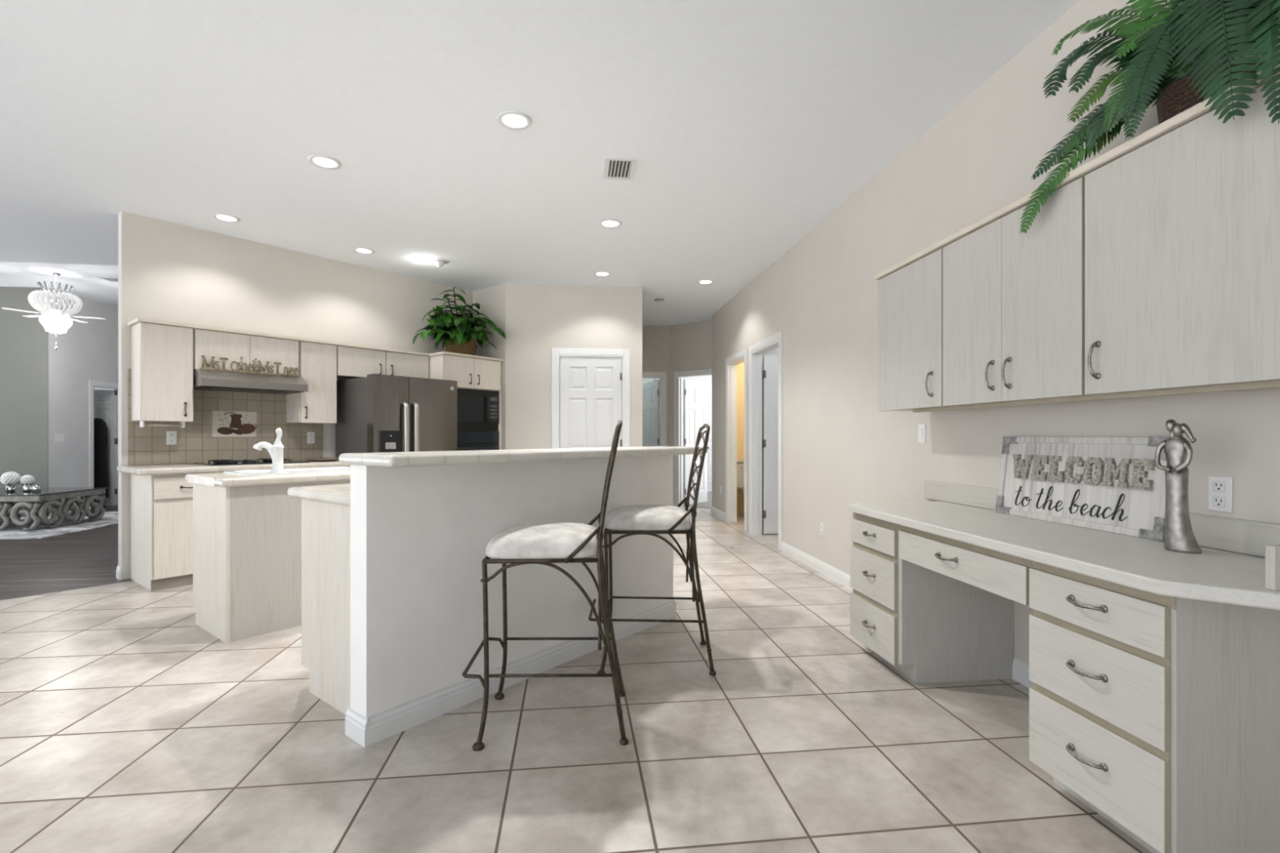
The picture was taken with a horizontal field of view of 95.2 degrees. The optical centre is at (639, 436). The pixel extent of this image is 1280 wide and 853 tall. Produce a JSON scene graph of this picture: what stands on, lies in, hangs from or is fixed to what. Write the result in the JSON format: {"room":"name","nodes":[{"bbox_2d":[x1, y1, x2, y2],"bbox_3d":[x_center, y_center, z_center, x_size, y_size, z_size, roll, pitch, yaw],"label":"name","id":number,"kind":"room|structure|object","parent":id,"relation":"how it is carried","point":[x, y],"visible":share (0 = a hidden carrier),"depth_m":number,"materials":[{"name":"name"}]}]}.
{"room":"kitchen","nodes":[
{"label":"kitchen","id":0,"kind":"room"},
{"bbox_2d":[0,286,48,517],"bbox_3d":[-10.812,-0.483,8.290,4.450,3.340,0.120,0,0,-7],"label":"wall","id":1,"kind":"structure","parent":0,"point":[24,340],"depth_m":8.45,"materials":[{"name":"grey paint"}]},
{"bbox_2d":[0,262,118,307],"bbox_3d":[-9.088,-2.208,9.256,8.100,0.110,6.500,0,0,-7],"label":"ceiling","id":2,"kind":"structure","parent":0,"point":[85,281],"depth_m":8.00,"materials":[{"name":"white paint"}]},
{"bbox_2d":[1,271,106,349],"bbox_3d":[-7.696,-1.648,7.731,0.963,1.009,0.928,0,0,-7],"label":"fan","id":3,"kind":"object","parent":2,"relation":"hanging from","point":[60,324],"visible":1,"depth_m":7.62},
{"bbox_2d":[97,276,118,282],"bbox_3d":[-7.233,-2.147,8.034,0.240,0.012,0.240,0,0,-7],"label":"ceiling vent","id":4,"kind":"object","parent":2,"relation":"in","point":[107,278],"visible":0.72,"depth_m":7.97,"materials":[{"name":"white metal"}]},
{"bbox_2d":[48,288,118,516],"bbox_3d":[-8.892,-0.483,10.507,0.120,3.340,4.061,0,0,-7],"label":"wall","id":5,"kind":"structure","parent":0,"point":[88,351],"depth_m":8.98,"materials":[{"name":"grey paint"}]},
{"bbox_2d":[54,434,64,442],"bbox_3d":[-8.611,0.027,8.678,0.012,0.120,0.160,0,0,-7],"label":"light switch","id":6,"kind":"object","parent":5,"relation":"attached to","point":[58,437],"visible":1,"depth_m":8.67,"materials":[{"name":"white plastic"}]},
{"bbox_2d":[93,389,117,505],"bbox_3d":[-9.228,0.194,9.909,0.712,1.963,0.180,0,0,-7],"label":"door","id":7,"kind":"structure","parent":5,"relation":"in","point":[105,402],"depth_m":9.92,"materials":[{"name":"white paint"}]},
{"bbox_2d":[88,380,118,509],"bbox_3d":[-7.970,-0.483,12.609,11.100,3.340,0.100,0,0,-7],"label":"door frame","id":8,"kind":"structure","parent":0,"point":[95,388],"depth_m":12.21,"materials":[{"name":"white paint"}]},
{"bbox_2d":[118,211,472,579],"bbox_3d":[-3.263,-0.337,6.216,0.132,3.048,3.437,0,0,38],"label":"wall","id":9,"kind":"structure","parent":0,"point":[168,271],"depth_m":5.50,"materials":[{"name":"beige paint"}]},
{"bbox_2d":[115,564,121,580],"bbox_3d":[-4.337,1.135,4.866,0.120,0.105,0.014,0,0,38],"label":"baseboard","id":10,"kind":"structure","parent":9,"relation":"attached to","point":[118,571],"depth_m":4.84,"materials":[{"name":"white wood"}]},
{"bbox_2d":[131,322,193,422],"bbox_3d":[-3.996,-0.518,4.904,0.360,0.790,0.347,0,0,38],"label":"upper cabinet","id":11,"kind":"object","parent":9,"relation":"attached to","point":[162,355],"visible":1,"depth_m":4.80,"materials":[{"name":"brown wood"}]},
{"bbox_2d":[139,420,185,427],"bbox_3d":[-3.971,-0.099,4.869,0.090,0.055,0.284,0,0,38],"label":"paper towel holder","id":12,"kind":"object","parent":11,"relation":"attached to","point":[142,424],"visible":0.97,"depth_m":4.85,"materials":[{"name":"white plastic"}]},
{"bbox_2d":[127,317,503,361],"bbox_3d":[-2.960,-0.926,5.997,0.628,0.026,3.398,0,0,38],"label":"crown molding","id":13,"kind":"structure","parent":11,"relation":"on","point":[138,320],"depth_m":5.54,"materials":[{"name":"beige wood"}]},
{"bbox_2d":[166,431,177,444],"bbox_3d":[-4.069,0.015,5.081,0.010,0.118,0.072,0,0,38],"label":"wall outlet","id":14,"kind":"object","parent":9,"relation":"attached to","point":[171,436],"visible":1,"depth_m":5.08,"materials":[{"name":"white plastic"}]},
{"bbox_2d":[212,410,257,436],"bbox_3d":[-3.775,-0.111,5.454,0.008,0.236,0.356,0,0,38],"label":"tile mural","id":15,"kind":"object","parent":9,"relation":"attached to","point":[224,424],"visible":1,"depth_m":5.45,"materials":[{"name":"beige tile"}]},
{"bbox_2d":[193,328,298,374],"bbox_3d":[-3.644,-0.741,5.377,0.326,0.345,0.825,0,0,38],"label":"upper cabinet","id":16,"kind":"object","parent":9,"relation":"attached to","point":[208,344],"visible":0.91,"depth_m":5.23,"materials":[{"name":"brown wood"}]},
{"bbox_2d":[193,368,308,394],"bbox_3d":[-3.569,-0.493,5.326,0.490,0.163,0.830,0,0,38],"label":"range hood","id":17,"kind":"object","parent":16,"relation":"attached to","point":[203,380],"visible":0.95,"depth_m":5.18,"materials":[{"name":"silver metal"}]},
{"bbox_2d":[200,355,299,377],"bbox_3d":[-3.493,-0.635,5.279,0.021,0.140,0.780,0,0,38],"label":"letter sign","id":18,"kind":"object","parent":17,"relation":"on","point":[246,366],"visible":1,"depth_m":5.25,"materials":[{"name":"gold metal"}]},
{"bbox_2d":[306,431,315,443],"bbox_3d":[-3.361,0.017,5.976,0.010,0.118,0.072,0,0,38],"label":"wall outlet","id":19,"kind":"object","parent":9,"relation":"attached to","point":[310,435],"visible":1,"depth_m":5.97,"materials":[{"name":"white plastic"}]},
{"bbox_2d":[286,341,336,423],"bbox_3d":[-3.265,-0.520,5.829,0.360,0.785,0.346,0,0,38],"label":"upper cabinet","id":20,"kind":"object","parent":9,"relation":"attached to","point":[317,362],"visible":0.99,"depth_m":5.73,"materials":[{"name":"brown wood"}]},
{"bbox_2d":[336,345,429,378],"bbox_3d":[-2.837,-0.763,6.371,0.360,0.300,1.027,0,0,38],"label":"upper cabinet","id":21,"kind":"object","parent":9,"relation":"attached to","point":[352,362],"visible":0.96,"depth_m":6.20,"materials":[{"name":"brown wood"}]},
{"bbox_2d":[472,283,506,449],"bbox_3d":[-1.906,-0.337,7.410,0.780,3.048,0.118,0,0,38],"label":"wall","id":22,"kind":"structure","parent":0,"point":[492,300],"depth_m":7.23,"materials":[{"name":"beige paint"}]},
{"bbox_2d":[350,454,673,717],"bbox_3d":[-0.467,0.649,3.094,0.130,1.075,2.050,0,0,38],"label":"wall","id":23,"kind":"structure","parent":0,"point":[420,536],"depth_m":2.60,"materials":[{"name":"paint"}]},
{"bbox_2d":[345,706,368,747],"bbox_3d":[-1.107,1.135,2.284,0.158,0.105,0.014,0,0,38],"label":"baseboard","id":24,"kind":"structure","parent":23,"relation":"attached to","point":[356,724],"depth_m":2.27,"materials":[{"name":"white wood"}]},
{"bbox_2d":[367,600,675,746],"bbox_3d":[-0.411,1.135,3.049,0.014,0.105,2.050,0,0,38],"label":"baseboard","id":25,"kind":"structure","parent":23,"relation":"attached to","point":[383,725],"depth_m":2.69,"materials":[{"name":"white wood"}]},
{"bbox_2d":[338,446,707,467],"bbox_3d":[-0.380,0.090,3.015,0.405,0.044,2.120,0,0,38],"label":"breakfast bar","id":26,"kind":"object","parent":23,"relation":"on","point":[393,460],"visible":0.93,"depth_m":2.48,"materials":[{"name":"beige tile"}]},
{"bbox_2d":[0,0,1079,325],"bbox_3d":[-4.484,-2.061,4.761,16.200,0.400,16.500,0,0,-7],"label":"ceiling","id":27,"kind":"structure","parent":0,"point":[747,124],"depth_m":3.47,"materials":[{"name":"white paint"}]},
{"bbox_2d":[211,213,240,222],"bbox_3d":[-3.524,-1.857,4.983,0.204,0.008,0.204,0,0,-7],"label":"recessed light","id":28,"kind":"object","parent":27,"relation":"in","point":[223,217],"visible":1,"depth_m":4.97,"materials":[{"name":"grey"}]},
{"bbox_2d":[307,154,342,168],"bbox_3d":[-2.138,-1.857,3.966,0.204,0.008,0.204,0,0,-7],"label":"recessed light","id":29,"kind":"object","parent":27,"relation":"in","point":[321,161],"visible":1,"depth_m":3.96,"materials":[{"name":"grey"}]},
{"bbox_2d":[352,247,375,253],"bbox_3d":[-2.767,-1.857,5.864,0.204,0.008,0.204,0,0,-7],"label":"recessed light","id":30,"kind":"object","parent":27,"relation":"in","point":[359,250],"visible":1,"depth_m":5.86,"materials":[{"name":"grey"}]},
{"bbox_2d":[428,257,449,266],"bbox_3d":[-2.134,-1.827,6.212,0.210,0.068,0.210,0,0,-7],"label":"light","id":31,"kind":"object","parent":27,"relation":"attached to","point":[439,264],"visible":1,"depth_m":6.17,"materials":[{"name":"white glass"}]},
{"bbox_2d":[496,111,532,129],"bbox_3d":[-0.739,-1.857,3.444,0.204,0.008,0.204,0,0,-7],"label":"recessed light","id":32,"kind":"object","parent":27,"relation":"in","point":[513,119],"visible":1,"depth_m":3.44,"materials":[{"name":"grey"}]},
{"bbox_2d":[593,271,611,276],"bbox_3d":[-0.431,-1.857,6.702,0.204,0.008,0.204,0,0,-7],"label":"recessed light","id":33,"kind":"object","parent":27,"relation":"in","point":[601,273],"visible":1,"depth_m":6.70,"materials":[{"name":"grey"}]},
{"bbox_2d":[598,218,622,227],"bbox_3d":[-0.259,-1.857,5.114,0.204,0.008,0.204,0,0,-7],"label":"recessed light","id":34,"kind":"object","parent":27,"relation":"in","point":[609,223],"visible":1,"depth_m":5.10,"materials":[{"name":"grey"}]},
{"bbox_2d":[603,156,637,180],"bbox_3d":[-0.141,-1.855,4.066,0.215,0.012,0.320,0,0,-7],"label":"ceiling vent","id":35,"kind":"object","parent":27,"relation":"in","point":[615,168],"visible":1,"depth_m":4.05,"materials":[{"name":"white metal"}]},
{"bbox_2d":[697,279,714,284],"bbox_3d":[0.791,-1.857,7.050,0.204,0.008,0.204,0,0,-7],"label":"recessed light","id":36,"kind":"object","parent":27,"relation":"in","point":[705,281],"visible":1,"depth_m":7.05,"materials":[{"name":"grey"}]},
{"bbox_2d":[506,283,642,449],"bbox_3d":[-0.949,-0.337,8.454,1.680,3.048,2.485,0,0,-7],"label":"wall","id":37,"kind":"structure","parent":0,"point":[540,318],"depth_m":7.18,"materials":[{"name":"beige paint"}]},
{"bbox_2d":[560,356,622,448],"bbox_3d":[-0.599,0.097,7.274,0.788,2.156,0.180,0,0,-7],"label":"door","id":38,"kind":"structure","parent":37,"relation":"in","point":[591,387],"depth_m":7.25,"materials":[{"name":"white paint"}]},
{"bbox_2d":[551,347,630,448],"bbox_3d":[-0.612,0.052,7.295,0.970,2.270,0.136,0,0,-7],"label":"trim","id":39,"kind":"structure","parent":37,"relation":"attached to","point":[557,353],"depth_m":7.23,"materials":[{"name":"white wood"}]},
{"bbox_2d":[0,490,1152,852],"bbox_3d":[-3.987,1.234,4.819,16.800,0.106,16.500,0,0,-7],"label":"floor","id":40,"kind":"structure","parent":0,"point":[127,726],"depth_m":2.25,"materials":[{"name":"tile"}]},
{"bbox_2d":[0,511,118,539],"bbox_3d":[-8.578,1.181,7.846,3.100,0.012,2.420,0,0,-5],"label":"area rug","id":41,"kind":"object","parent":40,"relation":"on","point":[13,531],"visible":0.5,"depth_m":7.50,"materials":[{"name":"white fabric"}]},
{"bbox_2d":[0,487,109,530],"bbox_3d":[-8.233,0.948,7.715,1.500,0.450,1.060,0,0,-5],"label":"coffee table","id":42,"kind":"object","parent":41,"relation":"on","point":[36,510],"visible":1,"depth_m":7.53,"materials":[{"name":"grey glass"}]},
{"bbox_2d":[0,471,21,492],"bbox_3d":[-8.179,0.591,7.601,0.210,0.263,0.190,0,0,-7],"label":"decorative ball","id":43,"kind":"object","parent":42,"relation":"on","point":[10,479],"visible":1,"depth_m":7.56,"materials":[{"name":"silver metal"}]},
{"bbox_2d":[19,475,35,491],"bbox_3d":[-8.002,0.614,7.642,0.152,0.218,0.137,0,0,-7],"label":"decorative ball","id":44,"kind":"object","parent":42,"relation":"on","point":[27,482],"visible":1,"depth_m":7.61,"materials":[{"name":"silver metal"}]},
{"bbox_2d":[31,485,41,492],"bbox_3d":[-7.859,0.685,7.618,0.086,0.075,0.085,0,0,-7],"label":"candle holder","id":45,"kind":"object","parent":42,"relation":"on","point":[34,488],"visible":1,"depth_m":7.59,"materials":[{"name":"silver metal"}]},
{"bbox_2d":[93,417,109,507],"bbox_3d":[-9.043,0.442,9.735,0.322,1.490,0.240,0,0,-7],"label":"coat stand","id":46,"kind":"object","parent":40,"relation":"on","point":[100,428],"visible":0.48,"depth_m":9.69,"materials":[{"name":"black fabric"}]},
{"bbox_2d":[130,471,222,591],"bbox_3d":[-3.823,0.741,4.832,0.699,0.892,0.460,0,0,38],"label":"base cabinet","id":47,"kind":"object","parent":40,"relation":"on","point":[162,504],"visible":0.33,"depth_m":4.57,"materials":[{"name":"beige wood"}]},
{"bbox_2d":[192,480,350,643],"bbox_3d":[-2.013,0.740,4.310,0.625,0.895,1.950,0,0,38],"label":"base cabinet","id":48,"kind":"object","parent":40,"relation":"on","point":[246,540],"visible":0.23,"depth_m":3.50,"materials":[{"name":"beige wood"}]},
{"bbox_2d":[185,471,350,487],"bbox_3d":[-2.003,0.267,4.311,0.700,0.050,2.030,0,0,38],"label":"countertop","id":49,"kind":"structure","parent":48,"relation":"on","point":[213,479],"depth_m":3.55,"materials":[{"name":"beige tile"}]},
{"bbox_2d":[253,427,284,472],"bbox_3d":[-2.349,0.089,3.701,0.188,0.282,0.079,0,0,-7],"label":"kitchen faucet","id":50,"kind":"object","parent":49,"relation":"on","point":[275,451],"visible":1,"depth_m":3.69,"materials":[{"name":"white ceramic"}]},
{"bbox_2d":[223,466,350,475],"bbox_3d":[-2.304,0.259,3.995,0.484,0.057,0.804,0,0,38],"label":"sink","id":51,"kind":"object","parent":49,"relation":"in","point":[342,468],"visible":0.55,"depth_m":3.90,"materials":[{"name":"white ceramic"}]},
{"bbox_2d":[301,498,350,715],"bbox_3d":[-0.753,0.738,3.338,0.620,0.898,1.950,0,0,38],"label":"base cabinet","id":52,"kind":"object","parent":40,"relation":"on","point":[325,526],"visible":0.21,"depth_m":2.61,"materials":[{"name":"beige wood"}]},
{"bbox_2d":[287,483,350,506],"bbox_3d":[-0.776,0.265,3.345,0.665,0.048,2.030,0,0,38],"label":"countertop","id":53,"kind":"structure","parent":52,"relation":"on","point":[336,494],"depth_m":2.59,"materials":[{"name":"beige tile"}]},
{"bbox_2d":[335,373,457,460],"bbox_3d":[-2.561,0.291,6.212,0.878,1.792,0.930,0,0,38],"label":"refrigerator","id":54,"kind":"object","parent":40,"relation":"on","point":[375,412],"visible":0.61,"depth_m":5.91,"materials":[{"name":"silver metal"}]},
{"bbox_2d":[429,354,501,449],"bbox_3d":[-2.154,0.137,7.008,0.639,2.100,0.810,0,0,38],"label":"tall cabinet","id":55,"kind":"object","parent":40,"relation":"on","point":[469,373],"visible":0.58,"depth_m":6.78,"materials":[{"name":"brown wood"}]},
{"bbox_2d":[412,287,506,355],"bbox_3d":[-2.145,-1.331,6.831,0.799,0.822,1.049,0,0,38],"label":"potted plant","id":56,"kind":"object","parent":55,"relation":"on","point":[460,334],"visible":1,"depth_m":6.77,"materials":[{"name":"green plant"}]},
{"bbox_2d":[444,337,477,355],"bbox_3d":[-2.143,-1.052,6.997,0.390,0.224,0.390,0,0,38],"label":"basket","id":57,"kind":"object","parent":56,"relation":"attached to","point":[465,348],"depth_m":6.85,"materials":[{"name":"wicker"}]},
{"bbox_2d":[457,388,498,431],"bbox_3d":[-2.097,-0.304,6.947,0.498,0.478,0.739,0,0,38],"label":"microwave","id":58,"kind":"object","parent":55,"relation":"in","point":[477,410],"visible":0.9,"depth_m":6.87,"materials":[{"name":"black glass"}]},
{"bbox_2d":[457,431,499,450],"bbox_3d":[-2.113,0.312,6.959,0.558,0.746,0.739,0,0,38],"label":"wall oven","id":59,"kind":"object","parent":55,"relation":"in","point":[466,440],"visible":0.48,"depth_m":6.86,"materials":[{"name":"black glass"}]},
{"bbox_2d":[462,420,628,751],"bbox_3d":[-0.374,0.560,2.454,0.639,1.254,0.476,0,0,-3],"label":"bar stool","id":60,"kind":"object","parent":40,"relation":"on","point":[547,544],"visible":1,"depth_m":2.25,"materials":[{"name":"metal"}]},
{"bbox_2d":[484,522,597,559],"bbox_3d":[-0.400,0.422,2.452,0.442,0.095,0.440,0,0,-3],"label":"seat cushion","id":61,"kind":"object","parent":60,"relation":"on","point":[546,540],"depth_m":2.26,"materials":[{"name":"beige fabric"}]},
{"bbox_2d":[588,423,715,675],"bbox_3d":[0.060,0.560,3.123,0.639,1.254,0.476,0,0,0],"label":"bar stool","id":62,"kind":"object","parent":40,"relation":"on","point":[653,520],"visible":0.94,"depth_m":2.92,"materials":[{"name":"metal"}]},
{"bbox_2d":[604,504,690,530],"bbox_3d":[0.035,0.422,3.123,0.442,0.095,0.440,0,0,0],"label":"seat cushion","id":63,"kind":"object","parent":62,"relation":"on","point":[636,517],"depth_m":2.93,"materials":[{"name":"beige fabric"}]},
{"bbox_2d":[737,459,744,496],"bbox_3d":[1.673,0.769,8.506,0.510,0.835,0.682,0,0,-7],"label":"toilet","id":64,"kind":"object","parent":40,"relation":"on","point":[740,463],"visible":0.09,"depth_m":8.62,"materials":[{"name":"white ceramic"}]},
{"bbox_2d":[849,512,1013,683],"bbox_3d":[1.488,0.803,3.069,0.637,0.768,0.485,0,0,-7],"label":"drawer unit","id":65,"kind":"object","parent":40,"relation":"on","point":[931,626],"visible":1,"depth_m":2.84,"materials":[{"name":"grey wood"}]},
{"bbox_2d":[848,501,1279,610],"bbox_3d":[1.565,0.397,2.372,0.610,0.040,1.973,0,0,-7],"label":"desktop","id":66,"kind":"object","parent":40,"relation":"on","point":[1215,575],"visible":0.98,"depth_m":1.89,"materials":[{"name":"white laminate"}]},
{"bbox_2d":[898,525,1031,605],"bbox_3d":[1.472,0.500,2.420,0.454,0.163,0.799,0,0,-7],"label":"drawer","id":67,"kind":"object","parent":66,"relation":"attached to","point":[1006,575],"visible":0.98,"depth_m":2.29,"materials":[{"name":"grey wood"}]},
{"bbox_2d":[995,436,1168,542],"bbox_3d":[1.843,0.190,2.493,0.074,0.378,0.816,0,0,-7],"label":"welcome sign","id":68,"kind":"object","parent":66,"relation":"on","point":[1108,484],"visible":0.98,"depth_m":2.41,"materials":[{"name":"wood"}]},
{"bbox_2d":[924,480,1279,557],"bbox_3d":[1.856,0.323,2.593,0.020,0.108,1.970,0,0,-7],"label":"backsplash","id":69,"kind":"structure","parent":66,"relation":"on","point":[1249,537],"depth_m":1.96,"materials":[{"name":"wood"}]},
{"bbox_2d":[1154,419,1202,553],"bbox_3d":[1.773,0.161,1.925,0.079,0.433,0.114,0,0,-21],"label":"figurine","id":70,"kind":"object","parent":66,"relation":"on","point":[1180,537],"visible":1,"depth_m":1.91,"materials":[{"name":"silver metal"}]},
{"bbox_2d":[1265,544,1279,591],"bbox_3d":[1.758,0.323,1.459,0.431,0.108,0.020,0,0,-7],"label":"side splash","id":71,"kind":"object","parent":66,"relation":"on","point":[1272,553],"visible":1,"depth_m":1.43,"materials":[{"name":"grey wood"}]},
{"bbox_2d":[1029,560,1279,852],"bbox_3d":[1.637,0.803,1.796,0.637,0.768,0.477,0,0,-7],"label":"drawer unit","id":72,"kind":"object","parent":40,"relation":"on","point":[1160,714],"visible":1,"depth_m":1.56,"materials":[{"name":"grey wood"}]},
{"bbox_3d":[-3.353,0.741,5.426,0.699,0.892,1.045,0,0,38],"label":"base cabinet","id":73,"kind":"object","parent":40,"relation":"on","visible":0},
{"bbox_2d":[116,460,350,475],"bbox_3d":[-3.494,0.270,5.241,0.713,0.050,1.690,0,0,38],"label":"countertop","id":74,"kind":"structure","parent":73,"relation":"on","point":[156,469],"depth_m":4.77,"materials":[{"name":"beige tile"}]},
{"bbox_2d":[193,458,309,465],"bbox_3d":[-3.503,0.228,5.293,0.500,0.032,0.760,0,0,38],"label":"cooktop","id":75,"kind":"object","parent":74,"relation":"in","point":[216,462],"visible":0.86,"depth_m":5.16,"materials":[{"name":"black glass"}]},
{"bbox_2d":[305,457,338,461],"bbox_3d":[-3.087,0.229,5.690,0.330,0.028,0.297,0,0,38],"label":"serving tray","id":76,"kind":"object","parent":74,"relation":"on","point":[307,459],"visible":0.94,"depth_m":5.59,"materials":[{"name":"brown wood"}]},
{"bbox_2d":[642,325,669,446],"bbox_3d":[-0.025,-0.337,9.874,1.045,3.048,0.120,0,0,-7],"label":"wall","id":77,"kind":"structure","parent":0,"point":[655,339],"depth_m":9.85,"materials":[{"name":"beige paint"}]},
{"bbox_2d":[642,379,659,446],"bbox_3d":[0.198,0.106,10.344,0.180,2.138,0.792,0,0,-21],"label":"door","id":78,"kind":"structure","parent":77,"relation":"in","point":[651,390],"depth_m":10.30,"materials":[{"name":"white paint"}]},
{"bbox_2d":[642,371,666,446],"bbox_3d":[-0.042,0.052,9.864,0.970,2.270,0.136,0,0,-7],"label":"trim","id":79,"kind":"structure","parent":77,"relation":"attached to","point":[662,375],"depth_m":9.85,"materials":[{"name":"white wood"}]},
{"bbox_2d":[669,320,711,506],"bbox_3d":[1.037,-0.337,9.530,1.300,3.048,0.120,0,0,38],"label":"wall","id":80,"kind":"structure","parent":0,"point":[690,344],"depth_m":9.66,"materials":[{"name":"beige paint"}]},
{"bbox_2d":[674,368,711,506],"bbox_3d":[0.989,0.052,9.558,0.970,2.270,0.136,0,0,38],"label":"trim","id":81,"kind":"structure","parent":80,"relation":"attached to","point":[678,375],"depth_m":9.77,"materials":[{"name":"white wood"}]},
{"bbox_2d":[683,379,709,505],"bbox_3d":[0.966,0.106,10.207,0.180,2.138,0.792,0,0,35],"label":"door","id":82,"kind":"structure","parent":80,"relation":"in","point":[695,393],"depth_m":10.14,"materials":[{"name":"white paint"}]},
{"bbox_2d":[683,375,711,385],"bbox_3d":[1.986,-0.337,12.667,3.510,3.048,0.100,0,0,-7],"label":"wall","id":83,"kind":"structure","parent":0,"point":[708,379],"depth_m":12.54,"materials":[{"name":"grey paint"}]},
{"bbox_2d":[706,390,711,490],"bbox_3d":[1.690,0.096,12.611,0.788,2.158,0.180,0,0,-7],"label":"door","id":84,"kind":"structure","parent":83,"relation":"in","point":[708,392],"depth_m":12.57,"materials":[{"name":"white paint"}]},
{"bbox_2d":[737,361,744,514],"bbox_3d":[2.158,-0.337,8.982,1.825,3.048,0.100,0,0,-7],"label":"wall","id":85,"kind":"structure","parent":0,"point":[740,367],"depth_m":8.86,"materials":[{"name":"yellow paint"}]},
{"bbox_2d":[762,347,777,533],"bbox_3d":[2.356,-0.337,7.293,1.825,3.048,0.100,0,0,-7],"label":"wall","id":86,"kind":"structure","parent":0,"point":[774,352],"depth_m":7.14,"materials":[{"name":"white paint"}]},
{"bbox_2d":[762,355,777,533],"bbox_3d":[1.905,0.101,7.088,0.882,2.148,0.180,0,0,-7],"label":"door","id":87,"kind":"structure","parent":86,"relation":"in","point":[770,372],"depth_m":7.03,"materials":[{"name":"white paint"}]},
{"bbox_2d":[711,0,1279,664],"bbox_3d":[1.860,-0.337,3.163,0.120,3.048,11.850,0,0,-7],"label":"wall","id":88,"kind":"structure","parent":0,"point":[838,451],"depth_m":3.61,"materials":[{"name":"beige paint"}]},
{"bbox_2d":[711,506,725,520],"bbox_3d":[1.155,1.135,8.613,0.014,0.105,0.860,0,0,-7],"label":"baseboard","id":89,"kind":"structure","parent":88,"relation":"attached to","point":[719,513],"depth_m":8.57,"materials":[{"name":"white wood"}]},
{"bbox_2d":[725,348,746,532],"bbox_3d":[1.320,0.052,7.711,0.136,2.270,0.970,0,0,-7],"label":"trim","id":90,"kind":"structure","parent":88,"relation":"attached to","point":[731,362],"depth_m":8.09,"materials":[{"name":"white wood"}]},
{"bbox_2d":[748,330,782,551],"bbox_3d":[1.453,0.052,6.573,0.136,2.270,1.100,0,0,-7],"label":"trim","id":91,"kind":"structure","parent":88,"relation":"attached to","point":[756,351],"depth_m":7.02,"materials":[{"name":"white wood"}]},
{"bbox_2d":[781,541,853,591],"bbox_3d":[1.614,1.135,4.689,0.014,0.105,2.680,0,0,-7],"label":"baseboard","id":92,"kind":"structure","parent":88,"relation":"attached to","point":[842,578],"depth_m":5.11,"materials":[{"name":"white wood"}]},
{"bbox_2d":[878,248,942,411],"bbox_3d":[1.609,-0.543,3.223,0.363,0.790,0.610,0,0,-7],"label":"upper cabinet","id":93,"kind":"object","parent":88,"relation":"attached to","point":[910,298],"visible":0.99,"depth_m":3.16,"materials":[{"name":"grey wood"}]},
{"bbox_2d":[918,423,925,443],"bbox_3d":[1.740,-0.015,3.617,0.012,0.118,0.072,0,0,-7],"label":"light switch","id":94,"kind":"object","parent":88,"relation":"attached to","point":[922,428],"visible":1,"depth_m":3.61,"materials":[{"name":"white plastic"}]},
{"bbox_2d":[942,177,1084,406],"bbox_3d":[1.692,-0.543,2.518,0.363,0.790,0.801,0,0,-7],"label":"upper cabinet","id":95,"kind":"object","parent":88,"relation":"attached to","point":[1014,301],"visible":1,"depth_m":2.40,"materials":[{"name":"grey wood"}]},
{"bbox_2d":[912,379,1279,412],"bbox_3d":[1.627,-0.141,2.268,0.030,0.022,1.920,0,0,-7],"label":"rail","id":96,"kind":"object","parent":95,"relation":"attached to","point":[1267,384],"visible":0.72,"depth_m":1.98,"materials":[{"name":"beige wood"}]},
{"bbox_2d":[1012,657,1033,688],"bbox_3d":[1.873,1.135,2.477,0.014,0.105,0.775,0,0,-7],"label":"baseboard","id":97,"kind":"structure","parent":88,"relation":"attached to","point":[1020,669],"depth_m":2.80,"materials":[{"name":"white wood"}]},
{"bbox_2d":[1084,79,1279,395],"bbox_3d":[1.785,-0.543,1.720,0.363,0.790,0.798,0,0,-7],"label":"upper cabinet","id":98,"kind":"object","parent":88,"relation":"attached to","point":[1182,228],"visible":1,"depth_m":1.75,"materials":[{"name":"grey wood"}]},
{"bbox_2d":[874,64,1279,279],"bbox_3d":[1.710,-0.952,2.427,0.350,0.028,2.222,0,0,-7],"label":"crown molding","id":99,"kind":"structure","parent":98,"relation":"on","point":[1197,111],"depth_m":2.04,"materials":[{"name":"beige wood"}]},
{"bbox_2d":[1019,0,1279,234],"bbox_3d":[1.723,-1.228,1.833,0.410,0.891,0.958,0,0,-4],"label":"fern","id":100,"kind":"object","parent":98,"relation":"on","point":[1172,57],"visible":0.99,"depth_m":1.84,"materials":[{"name":"plant"}]},
{"bbox_2d":[1155,59,1269,124],"bbox_3d":[1.798,-1.040,1.841,0.260,0.144,0.260,0,0,-7],"label":"basket","id":101,"kind":"object","parent":98,"relation":"on","point":[1177,97],"depth_m":1.81,"materials":[{"name":"wicker"}]},
{"bbox_2d":[1208,475,1232,512],"bbox_3d":[1.936,0.193,1.953,0.010,0.118,0.072,0,0,-7],"label":"wall outlet","id":102,"kind":"object","parent":88,"relation":"attached to","point":[1220,487],"visible":1,"depth_m":1.95,"materials":[{"name":"white plastic"}]},
{"bbox_2d":[1213,480,1225,491],"bbox_3d":[1.934,0.167,1.953,0.005,0.034,0.034,0,0,-7],"label":"socket","id":103,"kind":"object","parent":102,"relation":"attached to","point":[1218,486],"depth_m":1.95,"materials":[{"name":"white plastic"}]},
{"bbox_2d":[1213,496,1225,506],"bbox_3d":[1.934,0.219,1.953,0.005,0.034,0.034,0,0,-7],"label":"socket","id":104,"kind":"object","parent":102,"relation":"attached to","point":[1218,501],"depth_m":1.95,"materials":[{"name":"white plastic"}]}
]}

